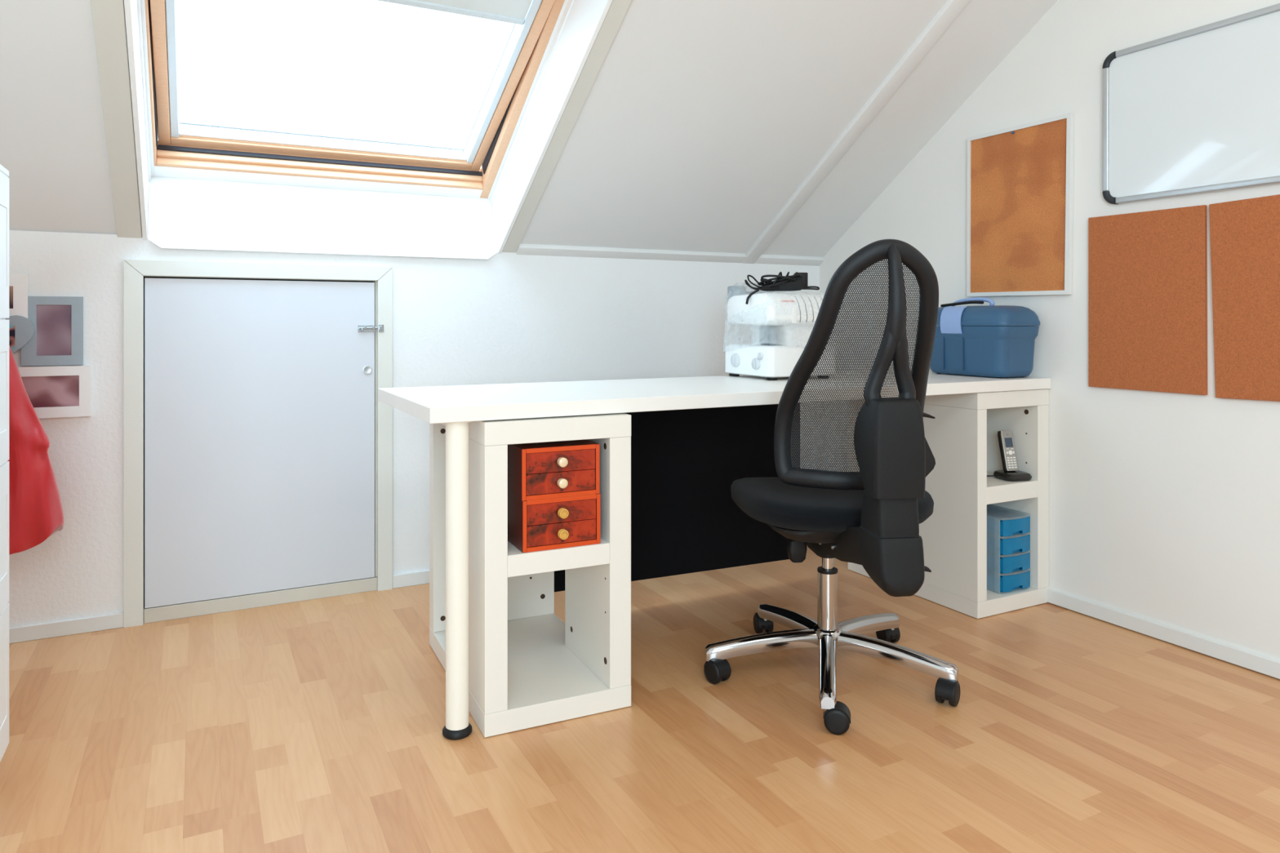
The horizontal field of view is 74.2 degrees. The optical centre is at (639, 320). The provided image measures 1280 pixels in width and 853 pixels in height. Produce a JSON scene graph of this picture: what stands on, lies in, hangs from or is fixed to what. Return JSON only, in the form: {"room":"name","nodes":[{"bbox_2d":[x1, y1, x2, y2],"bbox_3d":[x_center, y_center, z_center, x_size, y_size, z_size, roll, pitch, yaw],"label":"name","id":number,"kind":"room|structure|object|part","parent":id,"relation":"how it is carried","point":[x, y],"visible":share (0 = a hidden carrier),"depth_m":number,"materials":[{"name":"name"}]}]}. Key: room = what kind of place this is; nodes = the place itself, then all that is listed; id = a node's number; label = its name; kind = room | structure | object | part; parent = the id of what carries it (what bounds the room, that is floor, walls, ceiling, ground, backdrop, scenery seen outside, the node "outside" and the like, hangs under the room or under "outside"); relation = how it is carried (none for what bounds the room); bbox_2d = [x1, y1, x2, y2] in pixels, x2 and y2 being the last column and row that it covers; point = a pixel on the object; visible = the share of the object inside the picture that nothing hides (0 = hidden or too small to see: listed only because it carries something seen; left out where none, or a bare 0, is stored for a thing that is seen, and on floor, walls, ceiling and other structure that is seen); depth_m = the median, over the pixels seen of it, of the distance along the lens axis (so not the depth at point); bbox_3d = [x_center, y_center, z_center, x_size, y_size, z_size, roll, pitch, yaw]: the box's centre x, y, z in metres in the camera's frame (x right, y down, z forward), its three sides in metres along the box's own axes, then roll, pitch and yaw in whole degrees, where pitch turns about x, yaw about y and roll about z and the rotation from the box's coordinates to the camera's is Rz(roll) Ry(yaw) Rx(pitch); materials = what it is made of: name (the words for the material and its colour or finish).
{"room":"home office","nodes":[
{"label":"home office","id":0,"kind":"room"},
{"bbox_2d":[8,230,819,627],"bbox_3d":[-1.163,0.343,2.909,4.635,1.215,0.100,0,0,-28],"label":"wall","id":1,"kind":"structure","parent":0,"point":[504,317],"depth_m":3.05,"materials":[{"name":"paint"}]},
{"bbox_2d":[5,273,91,418],"bbox_3d":[-1.810,0.078,2.501,0.313,0.428,0.024,0,0,-28],"label":"photo frame","id":2,"kind":"object","parent":1,"relation":"attached to","point":[48,331],"visible":0.77,"depth_m":2.53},
{"bbox_2d":[8,285,13,308],"bbox_3d":[-1.878,-0.067,2.470,0.080,0.066,0.013,0,0,-28],"label":"photo","id":3,"kind":"object","parent":2,"relation":"on","point":[11,287],"depth_m":2.48},
{"bbox_2d":[8,324,15,348],"bbox_3d":[-1.859,0.049,2.462,0.066,0.067,0.002,0,0,-28],"label":"photo","id":4,"kind":"object","parent":2,"relation":"attached to","point":[11,327],"depth_m":2.47},
{"bbox_2d":[8,273,28,318],"bbox_3d":[-1.880,-0.067,2.468,0.154,0.138,0.018,0,0,-28],"label":"picture frame","id":5,"kind":"object","parent":2,"relation":"on","point":[18,283],"depth_m":2.49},
{"bbox_3d":[-1.871,0.064,2.468,0.173,0.156,0.022,0,0,-28],"label":"heart frame","id":6,"kind":"part","parent":2,"relation":"part of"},
{"bbox_2d":[21,375,79,407],"bbox_3d":[-1.781,0.213,2.524,0.182,0.093,0.008,0,0,-28],"label":"photo","id":7,"kind":"object","parent":2,"relation":"attached to","point":[42,391],"depth_m":2.53},
{"bbox_2d":[36,304,71,355],"bbox_3d":[-1.757,0.030,2.537,0.087,0.152,0.007,0,0,-28],"label":"photo","id":8,"kind":"object","parent":2,"relation":"attached to","point":[54,322],"depth_m":2.53},
{"bbox_2d":[8,569,429,644],"bbox_3d":[-1.137,0.926,2.860,4.435,0.047,0.012,0,0,-28],"label":"baseboard","id":9,"kind":"structure","parent":1,"relation":"attached to","point":[114,620],"depth_m":2.56,"materials":[{"name":"paint"}]},
{"bbox_2d":[124,259,392,627],"bbox_3d":[-1.248,0.382,2.825,0.812,1.137,0.080,0,0,-28],"label":"door","id":10,"kind":"structure","parent":1,"relation":"in","point":[258,434],"depth_m":2.79,"materials":[{"name":"paint"}]},
{"bbox_3d":[-1.248,0.928,2.829,0.708,0.044,0.044,0,0,-28],"label":"sill","id":11,"kind":"part","parent":10,"relation":"part of","materials":[{"name":"paint"}]},
{"bbox_3d":[-0.953,0.174,2.957,0.031,0.031,0.004,0,0,-28],"label":"finger pull","id":12,"kind":"part","parent":10,"relation":"part of","materials":[{"name":"metal"}]},
{"bbox_2d":[515,244,824,266],"bbox_3d":[0.178,-0.263,3.552,1.463,0.054,0.069,0,0,-28],"label":"trim","id":13,"kind":"structure","parent":1,"relation":"attached to","point":[522,249],"depth_m":3.47,"materials":[{"name":"paint"}]},
{"bbox_3d":[-1.886,-0.105,2.388,0.040,0.090,0.155,0,0,-28],"label":"coat hook","id":14,"kind":"object","parent":1,"relation":"attached to","visible":0},
{"bbox_2d":[7,345,64,555],"bbox_3d":[-1.828,0.297,2.348,0.378,0.735,0.213,0,0,-28],"label":"coat","id":15,"kind":"object","parent":14,"relation":"hanging from","point":[36,513],"visible":0.83,"depth_m":2.36,"materials":[{"name":"red fabric"}]},
{"bbox_2d":[0,0,1057,257],"bbox_3d":[0.107,-0.980,0.480,4.635,1.756,6.151,0,0,-28],"label":"ceiling","id":16,"kind":"structure","parent":0,"point":[700,121],"depth_m":2.81,"materials":[{"name":"paint"}]},
{"bbox_2d":[90,0,631,253],"bbox_3d":[-0.762,-0.660,2.376,1.292,0.882,1.344,0,0,-28],"label":"trim","id":17,"kind":"structure","parent":16,"relation":"attached to","point":[108,15],"depth_m":2.40,"materials":[{"name":"white wood"}]},
{"bbox_2d":[124,0,612,259],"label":"window","id":18,"kind":"structure","parent":16,"relation":"attached to","point":[202,186],"depth_m":2.84,"materials":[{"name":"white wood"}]},
{"bbox_3d":[-0.822,-0.873,2.472,1.058,0.616,1.152,0,0,-28],"label":"sash","id":19,"kind":"part","parent":18,"relation":"part of","materials":[{"name":"brown wood"}]},
{"bbox_3d":[-0.824,-0.871,2.477,0.988,0.567,1.069,0,0,-28],"label":"blind rail","id":20,"kind":"part","parent":18,"relation":"part of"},
{"bbox_3d":[-0.839,-0.852,2.533,1.140,0.901,1.319,0,0,-28],"label":"frame","id":21,"kind":"part","parent":18,"relation":"part of","materials":[{"name":"brown wood"}]},
{"bbox_2d":[417,0,532,19],"bbox_3d":[-0.675,-1.027,2.191,0.940,0.211,0.414,0,0,-28],"label":"roller blind","id":22,"kind":"object","parent":18,"relation":"attached to","point":[485,9],"depth_m":2.52,"materials":[{"name":"fabric"}]},
{"bbox_2d":[742,0,969,263],"bbox_3d":[0.931,-0.903,2.837,0.064,1.375,2.093,0,0,-28],"label":"trim","id":23,"kind":"structure","parent":16,"relation":"attached to","point":[951,9],"depth_m":3.06,"materials":[{"name":"paint"}]},
{"bbox_2d":[0,545,1279,852],"bbox_3d":[0.169,0.980,0.363,4.635,0.060,5.887,0,0,-28],"label":"floor","id":24,"kind":"structure","parent":0,"point":[313,726],"depth_m":1.90,"materials":[{"name":"brown wood"}]},
{"bbox_2d":[0,164,8,762],"bbox_3d":[-1.386,0.316,1.454,0.450,1.268,0.563,0,0,-28],"label":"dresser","id":25,"kind":"object","parent":24,"relation":"on","point":[4,173],"visible":1,"depth_m":1.75,"materials":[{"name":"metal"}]},
{"bbox_3d":[-1.212,-0.153,1.546,0.006,0.297,0.560,0,0,-28],"label":"drawer","id":26,"kind":"part","parent":25,"relation":"part of","materials":[{"name":"white wood"}]},
{"bbox_3d":[-1.212,0.147,1.546,0.006,0.297,0.560,0,0,-28],"label":"drawer","id":27,"kind":"part","parent":25,"relation":"part of","materials":[{"name":"white wood"}]},
{"bbox_3d":[-1.212,0.448,1.546,0.006,0.297,0.560,0,0,-28],"label":"drawer","id":28,"kind":"part","parent":25,"relation":"part of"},
{"bbox_3d":[-1.212,0.749,1.546,0.006,0.297,0.560,0,0,-28],"label":"drawer","id":29,"kind":"part","parent":25,"relation":"part of","materials":[{"name":"white wood"}]},
{"bbox_2d":[429,413,631,737],"bbox_3d":[-0.319,0.591,2.276,0.367,0.715,0.615,0,0,-25],"label":"shelf unit","id":30,"kind":"object","parent":24,"relation":"on","point":[528,668],"visible":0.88,"depth_m":2.06,"materials":[{"name":"white wood"}]},
{"bbox_3d":[-0.395,0.591,2.072,0.054,0.610,0.312,0,0,-25],"label":"panel","id":31,"kind":"part","parent":30,"relation":"part of","materials":[{"name":"white wood"}]},
{"bbox_3d":[-0.439,0.591,2.529,0.366,0.610,0.054,0,0,-25],"label":"panel","id":32,"kind":"part","parent":30,"relation":"part of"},
{"bbox_3d":[-0.319,0.922,2.276,0.367,0.052,0.615,0,0,-25],"label":"panel","id":33,"kind":"part","parent":30,"relation":"part of","materials":[{"name":"white wood"}]},
{"bbox_3d":[-0.319,0.260,2.276,0.367,0.053,0.615,0,0,-25],"label":"panel","id":34,"kind":"part","parent":30,"relation":"part of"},
{"bbox_2d":[507,492,600,552],"bbox_3d":[-0.234,0.481,2.111,0.196,0.120,0.268,0,0,-25],"label":"drawer box","id":35,"kind":"object","parent":30,"relation":"on","point":[553,523],"visible":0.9,"depth_m":2.01,"materials":[{"name":"brown wood"}]},
{"bbox_2d":[507,439,599,501],"bbox_3d":[-0.235,0.360,2.110,0.196,0.120,0.271,0,0,-25],"label":"drawer box","id":36,"kind":"object","parent":35,"relation":"on","point":[562,468],"visible":0.91,"depth_m":2.01,"materials":[{"name":"brown wood"}]},
{"bbox_3d":[-0.233,0.335,2.106,0.174,0.048,0.218,0,0,-25],"label":"drawer","id":37,"kind":"part","parent":36,"relation":"part of","materials":[{"name":"brown wood"}]},
{"bbox_3d":[-0.233,0.385,2.106,0.174,0.048,0.218,0,0,-25],"label":"drawer","id":38,"kind":"part","parent":36,"relation":"part of","materials":[{"name":"brown wood"}]},
{"bbox_3d":[-0.184,0.335,1.996,0.023,0.023,0.022,0,0,-25],"label":"knob","id":39,"kind":"part","parent":36,"relation":"part of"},
{"bbox_3d":[-0.184,0.385,1.996,0.023,0.023,0.022,0,0,-25],"label":"knob","id":40,"kind":"part","parent":36,"relation":"part of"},
{"bbox_3d":[-0.232,0.456,2.107,0.174,0.048,0.218,0,0,-25],"label":"drawer","id":41,"kind":"part","parent":35,"relation":"part of","materials":[{"name":"brown wood"}]},
{"bbox_3d":[-0.232,0.506,2.107,0.174,0.048,0.218,0,0,-25],"label":"drawer","id":42,"kind":"part","parent":35,"relation":"part of","materials":[{"name":"brown wood"}]},
{"bbox_3d":[-0.182,0.456,1.998,0.024,0.024,0.020,0,0,-25],"label":"knob","id":43,"kind":"part","parent":35,"relation":"part of","materials":[{"name":"gold metal"}]},
{"bbox_3d":[-0.182,0.505,1.998,0.024,0.024,0.020,0,0,-25],"label":"knob","id":44,"kind":"part","parent":35,"relation":"part of","materials":[{"name":"gold metal"}]},
{"bbox_2d":[507,537,609,577],"bbox_3d":[-0.253,0.567,2.134,0.255,0.050,0.302,0,0,-25],"label":"shelf","id":45,"kind":"object","parent":30,"relation":"attached to","point":[519,563],"depth_m":2.00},
{"bbox_3d":[-0.114,0.591,2.205,0.056,0.610,0.312,0,0,-25],"label":"panel","id":46,"kind":"part","parent":30,"relation":"part of","materials":[{"name":"white wood"}]},
{"bbox_2d":[377,368,1050,740],"bbox_3d":[0.315,0.572,2.621,2.078,0.756,0.608,0,0,-28],"label":"desk","id":47,"kind":"object","parent":24,"relation":"on","point":[692,437],"visible":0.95,"depth_m":2.77,"materials":[{"name":"paint"}]},
{"bbox_3d":[-0.420,0.581,1.943,0.068,0.702,0.068,0,0,-28],"label":"leg","id":48,"kind":"part","parent":47,"relation":"part of","materials":[{"name":"paint"}]},
{"bbox_3d":[0.150,0.549,2.866,0.972,0.636,0.014,0,0,-28],"label":"modesty panel","id":49,"kind":"part","parent":47,"relation":"part of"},
{"bbox_2d":[724,285,835,380],"bbox_3d":[0.470,0.038,2.876,0.286,0.312,0.289,0,0,-27],"label":"sewing machine","id":50,"kind":"object","parent":47,"relation":"on","point":[782,323],"visible":0.91,"depth_m":2.77,"materials":[{"name":"white plastic"}]},
{"bbox_2d":[723,283,837,354],"bbox_3d":[0.476,-0.008,2.878,0.287,0.242,0.303,0,0,-27],"label":"plastic cover","id":51,"kind":"object","parent":50,"relation":"on","point":[738,283],"visible":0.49,"depth_m":2.92,"materials":[{"name":"white"}]},
{"bbox_2d":[744,271,819,304],"bbox_3d":[0.471,-0.107,2.855,0.261,0.111,0.124,0,0,-8],"label":"foot pedal","id":52,"kind":"object","parent":51,"relation":"on","point":[798,281],"visible":0.99,"depth_m":2.82,"materials":[{"name":"black plastic"}]},
{"bbox_2d":[929,297,1039,377],"bbox_3d":[1.187,0.057,2.965,0.210,0.273,0.374,0,0,-28],"label":"tool case","id":53,"kind":"object","parent":47,"relation":"on","point":[991,340],"visible":0.97,"depth_m":2.84,"materials":[{"name":"blue plastic"}]},
{"bbox_3d":[1.163,-0.062,2.955,0.017,0.034,0.182,0,0,-28],"label":"handle","id":54,"kind":"part","parent":53,"relation":"part of","materials":[{"name":"blue plastic"}]},
{"bbox_3d":[1.189,-0.015,2.967,0.204,0.068,0.374,0,0,-28],"label":"lid","id":55,"kind":"part","parent":53,"relation":"part of","materials":[{"name":"blue plastic"}]},
{"bbox_2d":[703,239,959,734],"bbox_3d":[0.507,0.385,2.223,0.624,1.130,0.748,0,0,26],"label":"office chair","id":56,"kind":"object","parent":24,"relation":"on","point":[870,517],"visible":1,"depth_m":1.99,"materials":[{"name":"black fabric"}]},
{"bbox_3d":[0.324,0.862,2.248,0.303,0.069,0.043,0,0,-6],"label":"arm","id":57,"kind":"part","parent":56,"relation":"part of","materials":[{"name":"silver metal"}]},
{"bbox_3d":[0.431,0.862,2.430,0.043,0.069,0.303,0,0,-24],"label":"arm","id":58,"kind":"part","parent":56,"relation":"part of","materials":[{"name":"silver metal"}]},
{"bbox_3d":[0.434,0.617,2.277,0.076,0.066,0.028,0,0,-8],"label":"lever","id":59,"kind":"part","parent":56,"relation":"part of","materials":[{"name":"black plastic"}]},
{"bbox_3d":[0.464,0.862,2.090,0.043,0.069,0.303,0,0,12],"label":"arm","id":60,"kind":"part","parent":56,"relation":"part of","materials":[{"name":"silver metal"}]},
{"bbox_2d":[730,477,933,533],"bbox_3d":[0.500,0.480,2.250,0.498,0.084,0.480,0,0,-8],"label":"seat cushion","id":61,"kind":"object","parent":56,"relation":"on","point":[784,508],"depth_m":2.07,"materials":[{"name":"fabric"}]},
{"bbox_3d":[0.538,0.116,1.999,0.342,0.555,0.244,0,0,-8],"label":"backrest","id":62,"kind":"part","parent":56,"relation":"part of","materials":[{"name":"black fabric"}]},
{"bbox_3d":[0.538,0.116,1.996,0.386,0.591,0.277,0,0,-8],"label":"backrest frame","id":63,"kind":"part","parent":56,"relation":"part of","materials":[{"name":"black plastic"}]},
{"bbox_3d":[0.637,0.862,2.385,0.303,0.069,0.043,0,0,-42],"label":"arm","id":64,"kind":"part","parent":56,"relation":"part of","materials":[{"name":"silver metal"}]},
{"bbox_3d":[0.657,0.862,2.175,0.303,0.069,0.043,0,0,30],"label":"arm","id":65,"kind":"part","parent":56,"relation":"part of","materials":[{"name":"silver metal"}]},
{"bbox_3d":[0.625,0.548,1.868,0.039,0.019,0.016,0,0,-8],"label":"lever","id":66,"kind":"part","parent":56,"relation":"part of","materials":[{"name":"black rubber"}]},
{"bbox_3d":[0.699,0.315,2.130,0.093,0.174,0.040,0,0,-8],"label":"lumbar handle","id":67,"kind":"part","parent":56,"relation":"part of","materials":[{"name":"black plastic"}]},
{"bbox_2d":[848,388,1048,618],"bbox_3d":[1.083,0.590,3.030,0.342,0.717,0.605,0,0,-28],"label":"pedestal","id":68,"kind":"object","parent":24,"relation":"on","point":[962,440],"visible":0.63,"depth_m":2.79,"materials":[{"name":"white wood"}]},
{"bbox_3d":[0.950,0.591,2.961,0.042,0.612,0.604,0,0,-28],"label":"panel","id":69,"kind":"part","parent":68,"relation":"part of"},
{"bbox_3d":[1.083,0.923,3.030,0.342,0.051,0.605,0,0,-28],"label":"panel","id":70,"kind":"part","parent":68,"relation":"part of","materials":[{"name":"white wood"}]},
{"bbox_3d":[1.083,0.258,3.030,0.342,0.053,0.605,0,0,-28],"label":"panel","id":71,"kind":"part","parent":68,"relation":"part of","materials":[{"name":"white wood"}]},
{"bbox_2d":[986,505,1030,591],"bbox_3d":[1.202,0.772,2.878,0.150,0.249,0.206,0,0,-28],"label":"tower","id":72,"kind":"object","parent":68,"relation":"on","point":[1007,542],"visible":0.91,"depth_m":2.79,"materials":[{"name":"teal plastic"}]},
{"bbox_3d":[1.204,0.682,2.874,0.136,0.052,0.195,0,0,-28],"label":"drawer","id":73,"kind":"part","parent":72,"relation":"part of","materials":[{"name":"blue plastic"}]},
{"bbox_3d":[1.204,0.743,2.874,0.136,0.052,0.195,0,0,-28],"label":"drawer","id":74,"kind":"part","parent":72,"relation":"part of","materials":[{"name":"blue plastic"}]},
{"bbox_3d":[1.204,0.803,2.874,0.136,0.052,0.195,0,0,-28],"label":"drawer","id":75,"kind":"part","parent":72,"relation":"part of","materials":[{"name":"blue plastic"}]},
{"bbox_3d":[1.204,0.864,2.874,0.136,0.052,0.195,0,0,-28],"label":"drawer","id":76,"kind":"part","parent":72,"relation":"part of","materials":[{"name":"blue plastic"}]},
{"bbox_2d":[986,470,1031,481],"bbox_3d":[1.222,0.522,2.891,0.114,0.024,0.225,0,0,-34],"label":"cradle","id":77,"kind":"object","parent":68,"relation":"on","point":[1010,476],"visible":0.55,"depth_m":2.81,"materials":[{"name":"black plastic"}]},
{"bbox_2d":[997,430,1018,471],"bbox_3d":[1.247,0.444,2.867,0.049,0.136,0.055,0,0,-14],"label":"cordless phone","id":78,"kind":"object","parent":77,"relation":"on","point":[1006,438],"visible":1,"depth_m":2.86,"materials":[{"name":"silver metal"}]},
{"bbox_2d":[986,471,1037,504],"bbox_3d":[1.084,0.562,3.014,0.244,0.056,0.574,0,0,-28],"label":"shelf","id":79,"kind":"object","parent":68,"relation":"attached to","point":[998,491],"depth_m":2.77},
{"bbox_3d":[1.210,0.591,3.096,0.054,0.612,0.604,0,0,-28],"label":"panel","id":80,"kind":"part","parent":68,"relation":"part of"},
{"bbox_2d":[819,0,1279,661],"bbox_3d":[2.168,-0.400,1.454,0.120,2.700,5.767,0,0,-28],"label":"wall","id":81,"kind":"structure","parent":0,"point":[1164,508],"depth_m":2.65,"materials":[{"name":"paint"}]},
{"bbox_2d":[966,112,1074,296],"bbox_3d":[1.312,-0.380,2.941,0.018,0.591,0.420,0,0,-28],"label":"cork board","id":82,"kind":"object","parent":81,"relation":"attached to","point":[1020,184],"visible":1,"depth_m":2.92,"materials":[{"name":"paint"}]},
{"bbox_2d":[1088,204,1207,395],"bbox_3d":[1.520,-0.058,2.548,0.014,0.539,0.354,0,0,-28],"label":"cork board","id":83,"kind":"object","parent":81,"relation":"attached to","point":[1148,270],"depth_m":2.53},
{"bbox_2d":[1046,588,1279,679],"bbox_3d":[2.136,0.924,1.373,0.012,0.044,5.655,0,0,-28],"label":"baseboard","id":84,"kind":"structure","parent":81,"relation":"attached to","point":[1252,661],"depth_m":2.48,"materials":[{"name":"paint"}]},
{"bbox_2d":[1102,3,1279,204],"bbox_3d":[1.662,-0.597,2.268,0.021,0.474,0.883,0,0,-28],"label":"whiteboard","id":85,"kind":"object","parent":81,"relation":"attached to","point":[1196,110],"visible":1,"depth_m":2.42,"materials":[{"name":"ceramic"}]},
{"bbox_2d":[1208,194,1279,401],"bbox_3d":[1.692,-0.059,2.219,0.014,0.553,0.369,0,0,-28],"label":"cork board","id":86,"kind":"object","parent":81,"relation":"attached to","point":[1245,233],"depth_m":2.29,"materials":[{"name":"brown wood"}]}
]}

